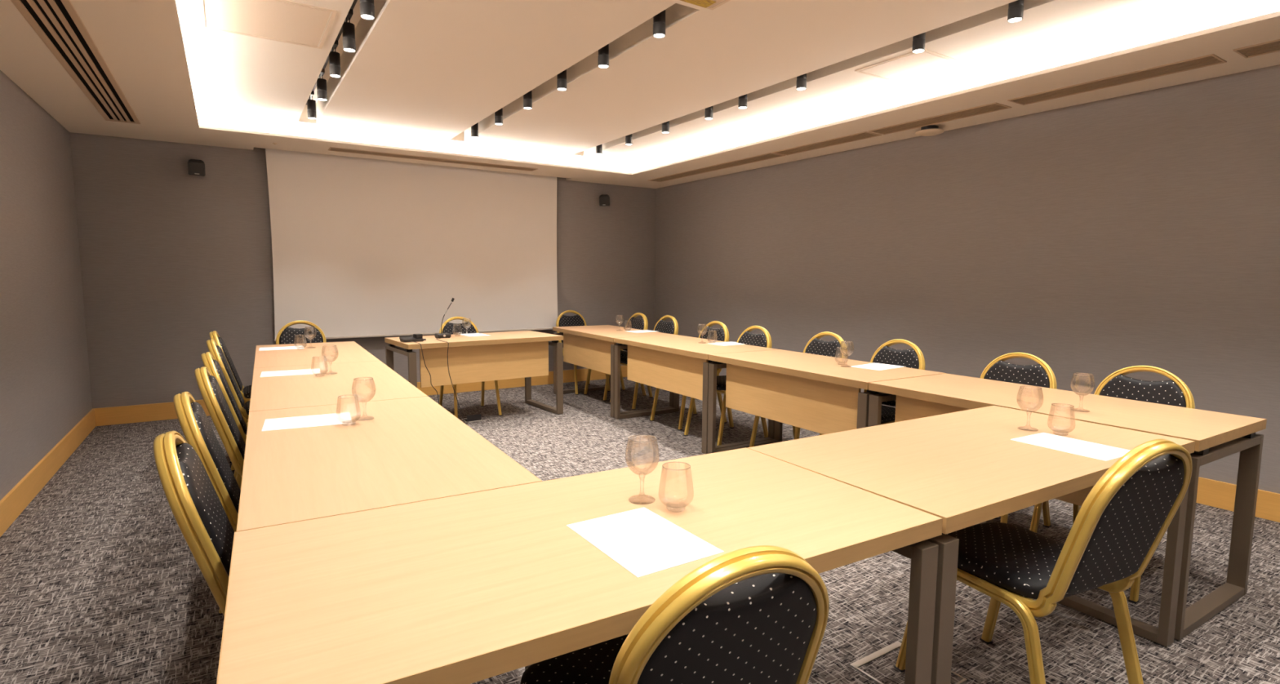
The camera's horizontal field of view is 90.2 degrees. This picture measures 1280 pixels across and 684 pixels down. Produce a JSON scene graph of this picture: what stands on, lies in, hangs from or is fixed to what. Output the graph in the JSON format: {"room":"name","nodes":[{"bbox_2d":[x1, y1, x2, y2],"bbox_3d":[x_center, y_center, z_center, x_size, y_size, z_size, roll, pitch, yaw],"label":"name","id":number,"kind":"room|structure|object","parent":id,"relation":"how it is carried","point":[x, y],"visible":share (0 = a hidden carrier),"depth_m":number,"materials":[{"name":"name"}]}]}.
{"room":"conference room","nodes":[
{"label":"conference room","id":0,"kind":"room"},
{"bbox_2d":[0,70,92,500],"bbox_3d":[-2.274,-0.336,1.516,0.100,2.950,9.272,-3,7,-33],"label":"wall","id":1,"kind":"structure","parent":0,"point":[45,384],"depth_m":4.07,"materials":[{"name":"grey paint"}]},
{"bbox_2d":[0,408,95,537],"bbox_3d":[-2.230,1.052,1.683,0.016,0.155,9.056,-3,7,-33],"label":"baseboard","id":2,"kind":"structure","parent":1,"relation":"attached to","point":[14,503],"depth_m":3.89,"materials":[{"name":"brown wood"}]},
{"bbox_2d":[69,132,655,408],"bbox_3d":[-2.274,-0.891,6.941,5.802,2.950,0.100,-3,7,-33],"label":"wall","id":3,"kind":"structure","parent":0,"point":[171,258],"depth_m":5.78,"materials":[{"name":"grey paint"}]},
{"bbox_2d":[187,159,205,176],"bbox_3d":[-3.928,-1.545,5.652,0.128,0.148,0.150,-3,7,-33],"label":"wall speaker","id":4,"kind":"object","parent":3,"relation":"attached to","point":[195,166],"visible":1,"depth_m":5.60,"materials":[{"name":"black plastic"}]},
{"bbox_2d":[189,162,204,174],"bbox_3d":[-3.893,-1.525,5.605,0.108,0.090,0.020,-4,7,-38],"label":"grille","id":5,"kind":"object","parent":4,"relation":"attached to","point":[195,168],"depth_m":5.60,"materials":[{"name":"black metal"}]},
{"bbox_2d":[92,365,627,426],"bbox_3d":[-2.252,0.504,7.035,5.802,0.155,0.016,-3,7,-33],"label":"baseboard","id":6,"kind":"structure","parent":3,"relation":"attached to","point":[165,411],"depth_m":5.91,"materials":[{"name":"brown wood"}]},
{"bbox_2d":[265,148,557,341],"bbox_3d":[-2.240,-1.055,6.806,2.977,1.955,0.062,-3,7,-33],"label":"projection screen","id":7,"kind":"object","parent":3,"relation":"attached to","point":[362,247],"visible":0.84,"depth_m":6.66,"materials":[{"name":"white fabric"}]},
{"bbox_2d":[599,194,609,206],"bbox_3d":[-0.435,-1.751,7.892,0.133,0.146,0.138,1,6,10],"label":"wall speaker","id":8,"kind":"object","parent":3,"relation":"attached to","point":[604,199],"visible":1,"depth_m":7.83,"materials":[{"name":"black plastic"}]},
{"bbox_2d":[600,196,608,204],"bbox_3d":[-0.442,-1.732,7.833,0.108,0.091,0.017,1,6,10],"label":"grille","id":9,"kind":"object","parent":8,"relation":"attached to","point":[603,200],"depth_m":7.83,"materials":[{"name":"black metal"}]},
{"bbox_2d":[0,377,1279,683],"bbox_3d":[0.198,1.035,3.262,6.002,0.100,9.272,-3,7,-33],"label":"floor","id":10,"kind":"structure","parent":0,"point":[101,583],"depth_m":2.71,"materials":[{"name":"carpet"}]},
{"bbox_2d":[153,431,234,616],"bbox_3d":[-0.959,0.668,1.816,0.628,0.909,0.452,-3,7,-32],"label":"banquet chair","id":11,"kind":"object","parent":10,"relation":"on","point":[197,508],"visible":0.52,"depth_m":1.54,"materials":[{"name":"gold metal"}]},
{"bbox_2d":[173,391,240,615],"bbox_3d":[-1.316,0.609,2.372,0.628,0.909,0.452,-3,7,-33],"label":"banquet chair","id":12,"kind":"object","parent":10,"relation":"on","point":[198,433],"visible":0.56,"depth_m":2.10,"materials":[{"name":"gold metal"}]},
{"bbox_2d":[194,366,245,478],"bbox_3d":[-1.660,0.546,2.965,0.628,0.909,0.452,-3,7,-33],"label":"banquet chair","id":13,"kind":"object","parent":10,"relation":"on","point":[215,401],"visible":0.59,"depth_m":2.69,"materials":[{"name":"gold metal"}]},
{"bbox_2d":[200,351,247,488],"bbox_3d":[-1.998,0.489,3.498,0.628,0.909,0.452,-4,7,-34],"label":"banquet chair","id":14,"kind":"object","parent":10,"relation":"on","point":[212,365],"visible":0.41,"depth_m":3.23,"materials":[{"name":"gold metal"}]},
{"bbox_2d":[206,338,250,479],"bbox_3d":[-2.421,0.418,4.161,0.628,0.909,0.452,-3,7,-33],"label":"banquet chair","id":15,"kind":"object","parent":10,"relation":"on","point":[216,351],"visible":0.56,"depth_m":3.90,"materials":[{"name":"gold metal"}]},
{"bbox_2d":[208,330,252,462],"bbox_3d":[-2.775,0.360,4.713,0.628,0.909,0.452,-3,7,-31],"label":"banquet chair","id":16,"kind":"object","parent":10,"relation":"on","point":[246,392],"visible":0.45,"depth_m":4.50,"materials":[{"name":"gold metal"}]},
{"bbox_2d":[275,320,326,344],"bbox_3d":[-2.836,0.287,5.413,0.452,0.909,0.628,-3,7,-33],"label":"banquet chair","id":17,"kind":"object","parent":10,"relation":"on","point":[286,335],"visible":0.33,"depth_m":5.57,"materials":[{"name":"black fabric"}]},
{"bbox_2d":[253,341,379,368],"bbox_3d":[-2.372,0.448,4.656,0.712,0.751,1.416,-3,7,-30],"label":"conference table","id":18,"kind":"object","parent":10,"relation":"on","point":[348,351],"visible":0.29,"depth_m":4.46,"materials":[{"name":"brown wood"}]},
{"bbox_2d":[258,346,304,351],"bbox_3d":[-2.725,0.047,4.857,0.297,0.001,0.210,-3,7,-29],"label":"paper sheet","id":19,"kind":"object","parent":18,"relation":"on","point":[290,347],"visible":1,"depth_m":4.86,"materials":[{"name":"white paper"}]},
{"bbox_2d":[248,360,427,411],"bbox_3d":[-1.655,0.578,3.439,0.712,0.751,1.416,-3,7,-30],"label":"conference table","id":20,"kind":"object","parent":10,"relation":"on","point":[335,380],"visible":0.29,"depth_m":3.20,"materials":[{"name":"brown wood"}]},
{"bbox_2d":[260,368,320,377],"bbox_3d":[-1.996,0.176,3.651,0.297,0.001,0.210,-3,7,-28],"label":"paper sheet","id":21,"kind":"object","parent":20,"relation":"on","point":[279,373],"visible":1,"depth_m":3.65,"materials":[{"name":"white paper"}]},
{"bbox_2d":[236,396,542,670],"bbox_3d":[-0.937,0.707,2.221,0.712,0.751,1.416,-3,7,-30],"label":"conference table","id":22,"kind":"object","parent":10,"relation":"on","point":[412,450],"visible":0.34,"depth_m":1.91,"materials":[{"name":"brown wood"}]},
{"bbox_2d":[262,412,351,431],"bbox_3d":[-1.271,0.304,2.447,0.297,0.001,0.210,-3,7,-27],"label":"paper sheet","id":23,"kind":"object","parent":22,"relation":"on","point":[287,423],"visible":1,"depth_m":2.44,"materials":[{"name":"white paper"}]},
{"bbox_2d":[439,316,502,417],"bbox_3d":[-1.648,0.225,6.097,0.452,0.909,0.628,-3,7,-33],"label":"banquet chair","id":24,"kind":"object","parent":10,"relation":"on","point":[468,327],"visible":0.3,"depth_m":6.22,"materials":[{"name":"gold metal"}]},
{"bbox_2d":[461,413,482,422],"bbox_3d":[-1.533,0.682,5.816,0.150,0.060,0.150,-3,7,-33],"label":"floor outlet","id":25,"kind":"object","parent":10,"relation":"on","point":[473,418],"visible":0.94,"depth_m":5.76,"materials":[{"name":"silver metal"}]},
{"bbox_2d":[384,330,563,414],"bbox_3d":[-1.511,0.325,5.912,1.434,0.751,0.700,-4,7,-36],"label":"conference table","id":26,"kind":"object","parent":10,"relation":"on","point":[506,355],"visible":0.77,"depth_m":5.69,"materials":[{"name":"brown wood"}]},
{"bbox_2d":[399,333,439,404],"bbox_3d":[-1.754,0.339,5.434,0.446,0.810,0.370,-4,7,-38],"label":"microphone unit","id":27,"kind":"object","parent":26,"relation":"on","point":[416,338],"visible":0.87,"depth_m":5.38,"materials":[{"name":"black plastic"}]},
{"bbox_2d":[434,297,467,424],"bbox_3d":[-1.660,0.175,5.606,0.270,1.109,0.553,-4,7,-37],"label":"gooseneck microphone","id":28,"kind":"object","parent":26,"relation":"on","point":[441,335],"visible":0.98,"depth_m":5.71,"materials":[{"name":"black plastic"}]},
{"bbox_2d":[457,333,488,336],"bbox_3d":[-1.577,-0.069,6.066,0.210,0.001,0.297,-4,7,-37],"label":"paper sheet","id":29,"kind":"object","parent":26,"relation":"on","point":[470,334],"visible":1,"depth_m":6.04,"materials":[{"name":"white paper"}]},
{"bbox_2d":[216,447,942,683],"bbox_3d":[-0.089,0.788,1.484,1.432,0.751,0.714,-3,7,-30],"label":"conference table","id":30,"kind":"object","parent":10,"relation":"on","point":[470,588],"visible":0.79,"depth_m":1.26,"materials":[{"name":"brown wood"}]},
{"bbox_2d":[625,434,659,503],"bbox_3d":[0.005,0.319,1.599,0.086,0.160,0.086,-3,7,-33],"label":"wine glass","id":31,"kind":"object","parent":30,"relation":"on","point":[638,434],"visible":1,"depth_m":1.61,"materials":[{"name":"clear glass"}]},
{"bbox_2d":[566,507,723,577],"bbox_3d":[0.003,0.422,1.375,0.210,0.001,0.297,-3,7,-33],"label":"paper sheet","id":32,"kind":"object","parent":30,"relation":"on","point":[642,541],"visible":1,"depth_m":1.36,"materials":[{"name":"white paper"}]},
{"bbox_2d":[658,461,693,508],"bbox_3d":[0.087,0.351,1.541,0.085,0.108,0.085,-3,7,-33],"label":"water glass","id":33,"kind":"object","parent":30,"relation":"on","point":[674,461],"visible":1,"depth_m":1.54,"materials":[{"name":"clear glass"}]},
{"bbox_2d":[555,310,610,395],"bbox_3d":[-0.688,0.097,7.413,0.452,0.909,0.628,-3,7,-33],"label":"banquet chair","id":34,"kind":"object","parent":10,"relation":"on","point":[562,320],"visible":0.34,"depth_m":7.53,"materials":[{"name":"gold metal"}]},
{"bbox_2d":[552,324,673,417],"bbox_3d":[-0.307,0.255,6.673,0.700,0.751,1.410,-3,7,-31],"label":"conference table","id":35,"kind":"object","parent":10,"relation":"on","point":[590,347],"visible":0.55,"depth_m":6.48,"materials":[{"name":"brown wood"}]},
{"bbox_2d":[627,329,656,333],"bbox_3d":[0.019,-0.110,6.569,0.297,0.001,0.210,-4,7,-38],"label":"paper sheet","id":36,"kind":"object","parent":35,"relation":"on","point":[642,331],"visible":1,"depth_m":6.60,"materials":[{"name":"white paper"}]},
{"bbox_2d":[583,312,648,400],"bbox_3d":[-0.244,0.137,7.052,0.628,0.909,0.452,-4,7,-34],"label":"banquet chair","id":37,"kind":"object","parent":10,"relation":"on","point":[633,322],"visible":0.29,"depth_m":7.08,"materials":[{"name":"gold metal"}]},
{"bbox_2d":[608,315,678,409],"bbox_3d":[0.066,0.184,6.612,0.628,0.909,0.452,-4,7,-34],"label":"banquet chair","id":38,"kind":"object","parent":10,"relation":"on","point":[669,327],"visible":0.28,"depth_m":6.62,"materials":[{"name":"gold metal"}]},
{"bbox_2d":[520,545,829,683],"bbox_3d":[0.020,0.734,1.242,0.452,0.909,0.628,-3,7,-28],"label":"banquet chair","id":39,"kind":"object","parent":10,"relation":"on","point":[710,626],"visible":1,"depth_m":0.97,"materials":[{"name":"black fabric"}]},
{"bbox_2d":[649,320,728,431],"bbox_3d":[0.473,0.272,5.779,0.628,0.909,0.452,-4,7,-34],"label":"banquet chair","id":40,"kind":"object","parent":10,"relation":"on","point":[722,334],"visible":0.43,"depth_m":5.81,"materials":[{"name":"gold metal"}]},
{"bbox_2d":[613,334,776,453],"bbox_3d":[0.424,0.384,5.468,0.700,0.751,1.410,-3,7,-31],"label":"conference table","id":41,"kind":"object","parent":10,"relation":"on","point":[677,364],"visible":0.72,"depth_m":5.25,"materials":[{"name":"brown wood"}]},
{"bbox_2d":[710,342,745,346],"bbox_3d":[0.744,0.014,5.408,0.297,0.001,0.210,-4,7,-36],"label":"paper sheet","id":42,"kind":"object","parent":41,"relation":"on","point":[723,344],"visible":1,"depth_m":5.38,"materials":[{"name":"white paper"}]},
{"bbox_2d":[683,325,772,445],"bbox_3d":[0.747,0.328,5.246,0.628,0.909,0.452,-4,7,-34],"label":"banquet chair","id":43,"kind":"object","parent":10,"relation":"on","point":[762,340],"visible":0.38,"depth_m":5.26,"materials":[{"name":"gold metal"}]},
{"bbox_2d":[749,331,847,447],"bbox_3d":[1.179,0.390,4.673,0.628,0.909,0.452,-4,7,-34],"label":"banquet chair","id":44,"kind":"object","parent":10,"relation":"on","point":[815,345],"visible":0.34,"depth_m":4.71,"materials":[{"name":"gold metal"}]},
{"bbox_2d":[706,349,945,453],"bbox_3d":[1.160,0.512,4.266,0.700,0.751,1.410,-3,7,-31],"label":"conference table","id":45,"kind":"object","parent":10,"relation":"on","point":[818,393],"visible":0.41,"depth_m":4.07,"materials":[{"name":"brown wood"}]},
{"bbox_2d":[851,363,903,370],"bbox_3d":[1.514,0.156,4.066,0.297,0.001,0.210,-4,7,-38],"label":"paper sheet","id":46,"kind":"object","parent":45,"relation":"on","point":[878,366],"visible":1,"depth_m":4.05,"materials":[{"name":"white paper"}]},
{"bbox_2d":[819,338,925,435],"bbox_3d":[1.503,0.448,4.131,0.628,0.909,0.452,-4,7,-34],"label":"banquet chair","id":47,"kind":"object","parent":10,"relation":"on","point":[913,357],"visible":0.34,"depth_m":4.17,"materials":[{"name":"gold metal"}]},
{"bbox_2d":[849,641,905,683],"bbox_3d":[0.864,1.099,2.169,0.263,0.006,0.163,-3,7,-33],"label":"floor outlet","id":48,"kind":"object","parent":10,"relation":"on","point":[877,666],"depth_m":2.16,"materials":[{"name":"silver metal"}]},
{"bbox_2d":[950,671,967,683],"bbox_3d":[1.030,1.108,2.094,0.067,0.006,0.055,-3,7,-33],"label":"floor outlet","id":49,"kind":"object","parent":10,"relation":"on","point":[956,678],"depth_m":2.09,"materials":[{"name":"silver metal"}]},
{"bbox_2d":[746,405,1195,683],"bbox_3d":[1.147,0.722,2.211,1.428,0.751,0.714,-3,7,-31],"label":"conference table","id":50,"kind":"object","parent":10,"relation":"on","point":[963,468],"visible":0.56,"depth_m":2.00,"materials":[{"name":"brown wood"}]},
{"bbox_2d":[1010,432,1129,461],"bbox_3d":[1.464,0.351,2.162,0.210,0.001,0.297,-3,7,-30],"label":"paper sheet","id":51,"kind":"object","parent":50,"relation":"on","point":[1095,451],"visible":0.98,"depth_m":2.15,"materials":[{"name":"white paper"}]},
{"bbox_2d":[980,352,1057,528],"bbox_3d":[1.876,0.525,3.400,0.628,0.909,0.452,-4,7,-36],"label":"banquet chair","id":52,"kind":"object","parent":10,"relation":"on","point":[1042,375],"visible":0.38,"depth_m":3.46,"materials":[{"name":"gold metal"}]},
{"bbox_2d":[893,439,1192,683],"bbox_3d":[1.192,0.672,1.918,0.452,0.909,0.628,-2,6,-24],"label":"banquet chair","id":53,"kind":"object","parent":10,"relation":"on","point":[1120,525],"visible":0.95,"depth_m":1.72,"materials":[{"name":"black fabric"}]},
{"bbox_2d":[867,373,1266,640],"bbox_3d":[1.892,0.640,3.059,0.687,0.751,1.410,-3,7,-31],"label":"conference table","id":54,"kind":"object","parent":10,"relation":"on","point":[1216,436],"visible":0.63,"depth_m":2.66,"materials":[{"name":"brown wood"}]},
{"bbox_2d":[1029,365,1195,604],"bbox_3d":[2.157,0.578,2.901,0.628,0.909,0.452,-3,7,-33],"label":"banquet chair","id":55,"kind":"object","parent":10,"relation":"on","point":[1175,392],"visible":0.32,"depth_m":2.96,"materials":[{"name":"black fabric"}]},
{"bbox_2d":[0,0,1279,188],"bbox_3d":[0.215,-1.627,2.989,5.802,0.337,9.072,-3,7,-33],"label":"ceiling","id":56,"kind":"structure","parent":0,"point":[429,69],"depth_m":3.95,"materials":[{"name":"white paint"}]},
{"bbox_2d":[10,0,140,124],"bbox_3d":[-2.775,-1.481,3.071,0.208,0.010,4.220,-3,7,-33],"label":"ceiling vent","id":57,"kind":"object","parent":56,"relation":"in","point":[57,23],"visible":1,"depth_m":3.31,"materials":[{"name":"black"}]},
{"bbox_2d":[199,0,337,48],"bbox_3d":[-1.906,-1.649,3.263,0.572,0.004,0.630,-3,7,-33],"label":"ceiling panel","id":58,"kind":"object","parent":56,"relation":"attached to","point":[281,20],"visible":1,"depth_m":3.26,"materials":[{"name":"beige paint"}]},
{"bbox_2d":[306,0,357,104],"bbox_3d":[-0.965,-1.720,2.519,0.037,0.034,6.904,-3,7,-33],"label":"track","id":59,"kind":"object","parent":56,"relation":"attached to","point":[353,4],"visible":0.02,"depth_m":3.90,"materials":[{"name":"black metal"}]},
{"bbox_2d":[306,90,316,119],"bbox_3d":[-2.601,-1.878,5.057,0.065,0.197,0.105,-3,7,-33],"label":"track spotlight","id":60,"kind":"object","parent":59,"relation":"attached to","point":[311,104],"visible":0.94,"depth_m":5.05,"materials":[{"name":"black metal"}]},
{"bbox_2d":[316,68,327,101],"bbox_3d":[-2.249,-1.820,4.514,0.065,0.197,0.105,-3,7,-33],"label":"track spotlight","id":61,"kind":"object","parent":59,"relation":"attached to","point":[322,94],"visible":0.93,"depth_m":4.51,"materials":[{"name":"black metal"}]},
{"bbox_2d":[328,40,341,77],"bbox_3d":[-1.897,-1.762,3.970,0.065,0.197,0.105,-3,7,-33],"label":"track spotlight","id":62,"kind":"object","parent":59,"relation":"attached to","point":[334,56],"visible":0.92,"depth_m":3.96,"materials":[{"name":"black metal"}]},
{"bbox_2d":[342,8,355,52],"bbox_3d":[-1.600,-1.713,3.510,0.065,0.197,0.105,-3,7,-33],"label":"track spotlight","id":63,"kind":"object","parent":59,"relation":"attached to","point":[348,28],"visible":0.91,"depth_m":3.50,"materials":[{"name":"black metal"}]},
{"bbox_2d":[360,0,374,19],"bbox_3d":[-1.305,-1.665,3.055,0.065,0.197,0.105,-3,7,-33],"label":"track spotlight","id":64,"kind":"object","parent":59,"relation":"attached to","point":[366,6],"visible":1,"depth_m":3.05,"materials":[{"name":"black metal"}]},
{"bbox_2d":[328,146,537,171],"bbox_3d":[-1.991,-1.817,6.380,2.025,0.006,0.165,-3,7,-33],"label":"ceiling vent","id":65,"kind":"object","parent":56,"relation":"in","point":[331,148],"visible":1,"depth_m":6.30,"materials":[{"name":"beige metal"}]},
{"bbox_2d":[682,0,730,9],"bbox_3d":[0.354,-1.593,2.866,0.260,0.004,0.410,-3,7,-33],"label":"ceiling hatch","id":66,"kind":"object","parent":56,"relation":"attached to","point":[717,1],"visible":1,"depth_m":3.04,"materials":[{"name":"beige paint"}]},
{"bbox_2d":[680,0,716,8],"bbox_3d":[0.274,-1.605,3.004,0.155,0.001,0.080,-3,7,-33],"label":"warning sticker","id":67,"kind":"object","parent":66,"relation":"attached to","point":[704,3],"visible":1,"depth_m":3.02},
{"bbox_2d":[648,152,785,182],"bbox_3d":[0.731,-1.843,6.811,0.200,0.006,2.055,-3,7,-33],"label":"ceiling vent","id":68,"kind":"object","parent":56,"relation":"in","point":[766,156],"visible":1,"depth_m":6.65,"materials":[{"name":"beige metal"}]},
{"bbox_2d":[772,131,881,155],"bbox_3d":[1.579,-1.703,5.500,0.200,0.006,1.030,-3,7,-33],"label":"ceiling vent","id":69,"kind":"object","parent":56,"relation":"in","point":[865,135],"visible":1,"depth_m":5.44,"materials":[{"name":"beige metal"}]},
{"bbox_2d":[854,48,973,84],"bbox_3d":[1.688,-1.696,3.949,0.500,0.004,0.475,-3,7,-33],"label":"ceiling hatch","id":70,"kind":"object","parent":56,"relation":"attached to","point":[911,66],"visible":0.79,"depth_m":3.93,"materials":[{"name":"beige paint"}]},
{"bbox_2d":[915,124,944,136],"bbox_3d":[2.205,-1.605,4.858,0.206,0.062,0.206,-3,7,-33],"label":"ceiling sensor","id":71,"kind":"object","parent":56,"relation":"attached to","point":[931,130],"visible":1,"depth_m":4.81,"materials":[{"name":"beige plastic"}]},
{"bbox_2d":[868,102,1011,134],"bbox_3d":[2.139,-1.611,4.635,0.200,0.006,0.990,-3,7,-33],"label":"ceiling vent","id":72,"kind":"object","parent":56,"relation":"in","point":[993,107],"visible":1,"depth_m":4.58,"materials":[{"name":"beige metal"}]},
{"bbox_2d":[1007,53,1226,105],"bbox_3d":[2.725,-1.514,3.730,0.200,0.006,1.025,-3,7,-33],"label":"ceiling vent","id":73,"kind":"object","parent":56,"relation":"in","point":[1210,60],"visible":1,"depth_m":3.65,"materials":[{"name":"beige metal"}]},
{"bbox_2d":[1232,39,1279,57],"bbox_3d":[3.327,-1.415,2.800,0.200,0.006,1.050,-3,7,-33],"label":"ceiling vent","id":74,"kind":"object","parent":56,"relation":"in","point":[1271,46],"visible":1,"depth_m":3.17,"materials":[{"name":"beige metal"}]},
{"bbox_3d":[-0.754,-1.931,4.588,0.037,0.034,3.634,-3,7,-33],"label":"track","id":75,"kind":"object","parent":56,"relation":"attached to","visible":0},
{"bbox_2d":[471,122,478,137],"bbox_3d":[-1.475,-1.938,5.717,0.065,0.197,0.105,-3,7,-33],"label":"track spotlight","id":76,"kind":"object","parent":75,"relation":"attached to","point":[474,129],"visible":0.73,"depth_m":5.71,"materials":[{"name":"black metal"}]},
{"bbox_2d":[494,107,502,124],"bbox_3d":[-1.147,-1.884,5.210,0.065,0.197,0.105,-3,7,-33],"label":"track spotlight","id":77,"kind":"object","parent":75,"relation":"attached to","point":[498,114],"visible":0.66,"depth_m":5.21,"materials":[{"name":"black metal"}]},
{"bbox_2d":[523,90,532,109],"bbox_3d":[-0.823,-1.831,4.709,0.065,0.197,0.105,-3,7,-33],"label":"track spotlight","id":78,"kind":"object","parent":75,"relation":"attached to","point":[527,97],"visible":0.72,"depth_m":4.70,"materials":[{"name":"black metal"}]},
{"bbox_2d":[556,69,566,90],"bbox_3d":[-0.509,-1.779,4.225,0.065,0.197,0.105,-3,7,-33],"label":"track spotlight","id":79,"kind":"object","parent":75,"relation":"attached to","point":[562,77],"visible":0.74,"depth_m":4.22,"materials":[{"name":"black metal"}]},
{"bbox_2d":[598,44,608,68],"bbox_3d":[-0.206,-1.729,3.756,0.065,0.197,0.105,-3,7,-33],"label":"track spotlight","id":80,"kind":"object","parent":75,"relation":"attached to","point":[603,53],"visible":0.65,"depth_m":3.75,"materials":[{"name":"black metal"}]},
{"bbox_2d":[653,9,665,38],"bbox_3d":[0.110,-1.677,3.268,0.065,0.197,0.105,-3,7,-33],"label":"track spotlight","id":81,"kind":"object","parent":75,"relation":"attached to","point":[659,20],"visible":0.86,"depth_m":3.26,"materials":[{"name":"black metal"}]},
{"bbox_3d":[1.232,-1.850,3.927,0.037,0.034,6.904,-3,7,-33],"label":"track","id":82,"kind":"object","parent":56,"relation":"attached to","visible":0},
{"bbox_2d":[595,144,602,154],"bbox_3d":[-0.406,-2.008,6.464,0.065,0.197,0.105,-3,7,-33],"label":"track spotlight","id":83,"kind":"object","parent":82,"relation":"attached to","point":[599,148],"visible":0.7,"depth_m":6.46,"materials":[{"name":"black metal"}]},
{"bbox_2d":[625,133,632,145],"bbox_3d":[-0.095,-1.956,5.983,0.065,0.197,0.105,-3,7,-33],"label":"track spotlight","id":84,"kind":"object","parent":82,"relation":"attached to","point":[628,140],"visible":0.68,"depth_m":5.98,"materials":[{"name":"black metal"}]},
{"bbox_2d":[662,120,669,133],"bbox_3d":[0.231,-1.903,5.479,0.065,0.197,0.105,-3,7,-33],"label":"track spotlight","id":85,"kind":"object","parent":82,"relation":"attached to","point":[665,126],"visible":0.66,"depth_m":5.47,"materials":[{"name":"black metal"}]},
{"bbox_2d":[704,106,713,119],"bbox_3d":[0.551,-1.850,4.986,0.065,0.197,0.105,-3,7,-33],"label":"track spotlight","id":86,"kind":"object","parent":82,"relation":"attached to","point":[708,111],"visible":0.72,"depth_m":4.98,"materials":[{"name":"black metal"}]},
{"bbox_2d":[737,93,747,108],"bbox_3d":[0.764,-1.815,4.656,0.065,0.197,0.105,-3,7,-33],"label":"track spotlight","id":87,"kind":"object","parent":82,"relation":"attached to","point":[742,103],"visible":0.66,"depth_m":4.65,"materials":[{"name":"black metal"}]},
{"bbox_2d":[795,73,806,90],"bbox_3d":[1.073,-1.764,4.179,0.065,0.197,0.105,-3,7,-33],"label":"track spotlight","id":88,"kind":"object","parent":82,"relation":"attached to","point":[801,85],"visible":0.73,"depth_m":4.17,"materials":[{"name":"black metal"}]},
{"bbox_2d":[911,31,925,53],"bbox_3d":[1.534,-1.688,3.466,0.065,0.197,0.105,-3,7,-33],"label":"track spotlight","id":89,"kind":"object","parent":82,"relation":"attached to","point":[918,41],"visible":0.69,"depth_m":3.46,"materials":[{"name":"black metal"}]},
{"bbox_2d":[1007,0,1023,22],"bbox_3d":[1.811,-1.642,3.038,0.065,0.197,0.105,-3,7,-33],"label":"track spotlight","id":90,"kind":"object","parent":82,"relation":"attached to","point":[1015,9],"visible":0.99,"depth_m":3.04,"materials":[{"name":"black metal"}]},
{"bbox_2d":[653,64,1279,493],"bbox_3d":[2.689,-0.628,4.697,0.100,2.950,9.272,-3,7,-33],"label":"wall","id":91,"kind":"structure","parent":0,"point":[1101,238],"depth_m":4.46,"materials":[{"name":"grey paint"}]},
{"bbox_2d":[721,390,1279,522],"bbox_3d":[2.636,0.765,4.801,0.016,0.155,9.056,-3,7,-33],"label":"baseboard","id":92,"kind":"structure","parent":91,"relation":"attached to","point":[1217,494],"depth_m":3.65,"materials":[{"name":"brown wood"}]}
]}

